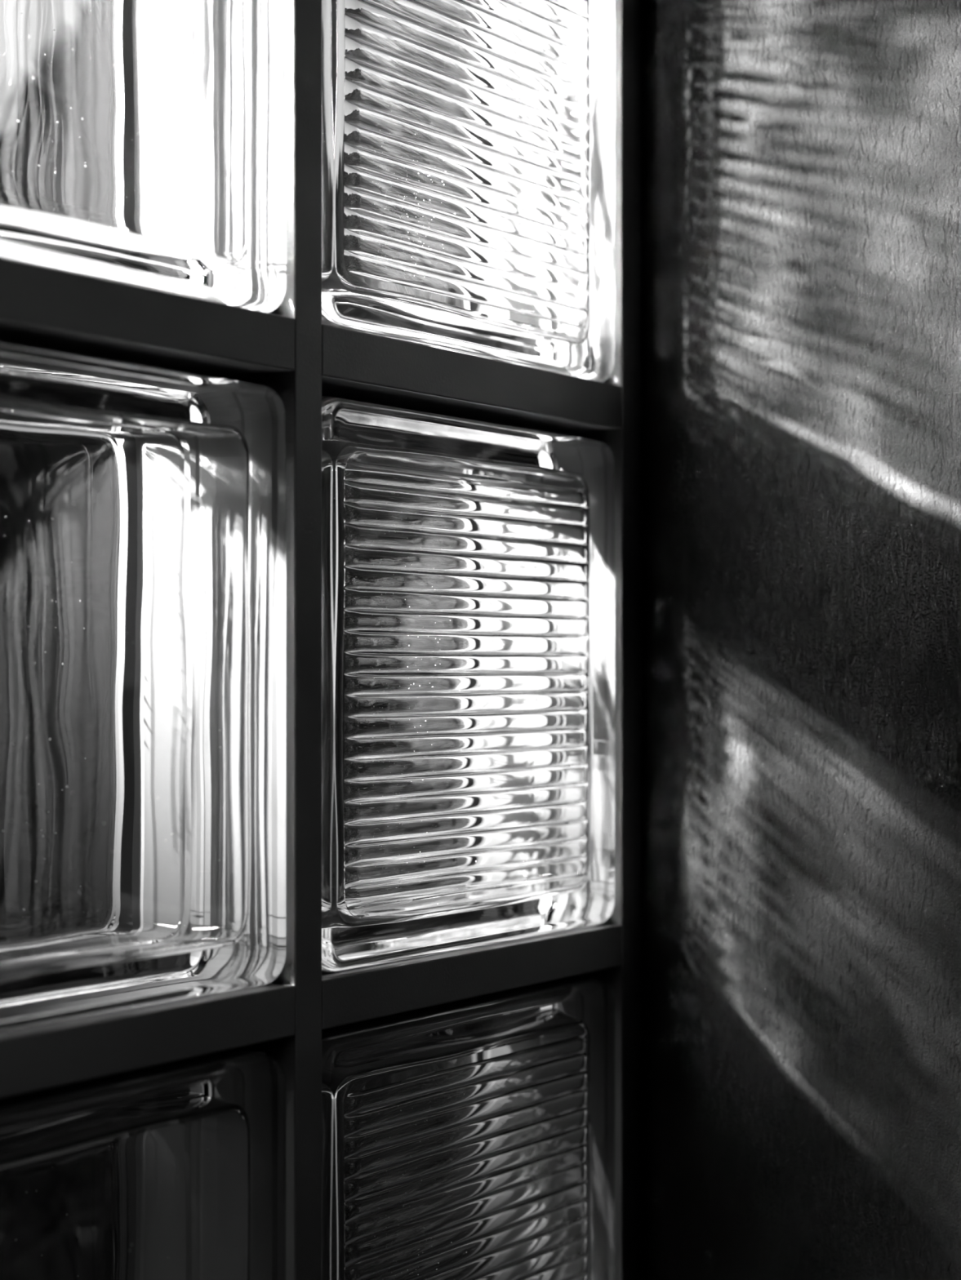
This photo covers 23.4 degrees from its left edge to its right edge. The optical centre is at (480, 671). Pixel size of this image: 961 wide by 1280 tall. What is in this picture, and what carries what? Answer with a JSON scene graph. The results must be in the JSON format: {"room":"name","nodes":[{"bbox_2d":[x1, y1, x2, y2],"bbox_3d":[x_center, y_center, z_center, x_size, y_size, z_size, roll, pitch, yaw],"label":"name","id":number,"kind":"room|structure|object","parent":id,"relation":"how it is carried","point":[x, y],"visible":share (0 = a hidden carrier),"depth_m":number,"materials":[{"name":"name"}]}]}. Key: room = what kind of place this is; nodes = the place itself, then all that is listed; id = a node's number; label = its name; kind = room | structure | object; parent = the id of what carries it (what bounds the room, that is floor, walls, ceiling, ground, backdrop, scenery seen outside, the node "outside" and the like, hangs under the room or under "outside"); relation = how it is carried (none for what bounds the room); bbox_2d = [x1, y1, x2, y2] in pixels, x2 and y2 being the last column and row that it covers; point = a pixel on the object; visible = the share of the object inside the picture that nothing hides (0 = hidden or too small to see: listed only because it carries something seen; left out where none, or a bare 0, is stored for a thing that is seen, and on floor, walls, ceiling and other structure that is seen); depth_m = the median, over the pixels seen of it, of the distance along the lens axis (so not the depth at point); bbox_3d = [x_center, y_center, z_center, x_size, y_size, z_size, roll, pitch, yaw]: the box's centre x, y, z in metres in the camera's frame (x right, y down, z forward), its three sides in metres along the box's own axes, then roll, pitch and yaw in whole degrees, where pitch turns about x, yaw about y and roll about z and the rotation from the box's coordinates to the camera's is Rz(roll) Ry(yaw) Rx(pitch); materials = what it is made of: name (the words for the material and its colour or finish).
{"room":"room interior","nodes":[
{"label":"room interior","id":0,"kind":"room"},
{"bbox_2d":[640,0,960,1279],"bbox_3d":[1.604,0.200,0.061,3.682,2.600,0.250,0,0,33],"label":"wall","id":1,"kind":"structure","parent":0,"point":[801,159],"depth_m":0.88,"materials":[{"name":"grey paint"}]},
{"bbox_3d":[-0.904,0.200,-0.484,0.082,2.600,3.410,0,0,33],"label":"wall","id":2,"kind":"structure","parent":0,"visible":0},
{"bbox_2d":[0,0,640,1279],"bbox_3d":[-0.089,-0.103,0.762,0.082,0.858,0.432,0,0,33],"label":"window","id":3,"kind":"structure","parent":2,"relation":"in","point":[287,349],"depth_m":0.74,"materials":[{"name":"grey metal"}]},
{"bbox_2d":[0,342,285,1033],"bbox_3d":[-0.146,0.002,0.674,0.081,0.194,0.194,0,0,33],"label":"glass block","id":4,"kind":"object","parent":3,"relation":"in","point":[143,508],"visible":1,"depth_m":0.67,"materials":[{"name":"grey"}]},
{"bbox_2d":[0,0,285,312],"bbox_3d":[-0.146,-0.209,0.674,0.081,0.194,0.194,0,0,33],"label":"glass block","id":5,"kind":"object","parent":3,"relation":"in","point":[143,142],"visible":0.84,"depth_m":0.68,"materials":[{"name":"grey"}]},
{"bbox_2d":[0,1050,285,1279],"bbox_3d":[-0.146,0.212,0.674,0.081,0.194,0.194,0,0,33],"label":"glass block","id":6,"kind":"object","parent":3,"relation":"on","point":[174,1170],"visible":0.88,"depth_m":0.68,"materials":[{"name":"grey"}]},
{"bbox_2d":[321,395,614,973],"bbox_3d":[-0.032,0.002,0.848,0.081,0.194,0.194,0,0,33],"label":"glass block","id":7,"kind":"object","parent":3,"relation":"in","point":[468,566],"visible":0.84,"depth_m":0.81,"materials":[{"name":"grey"}]},
{"bbox_2d":[321,0,614,382],"bbox_3d":[-0.032,-0.209,0.848,0.081,0.194,0.194,0,0,33],"label":"glass block","id":8,"kind":"object","parent":3,"relation":"in","point":[468,146],"visible":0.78,"depth_m":0.82,"materials":[{"name":"grey"}]},
{"bbox_2d":[321,977,614,1279],"bbox_3d":[-0.032,0.212,0.848,0.081,0.194,0.194,0,0,33],"label":"glass block","id":9,"kind":"object","parent":3,"relation":"in","point":[471,1138],"visible":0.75,"depth_m":0.82,"materials":[{"name":"grey"}]}
]}

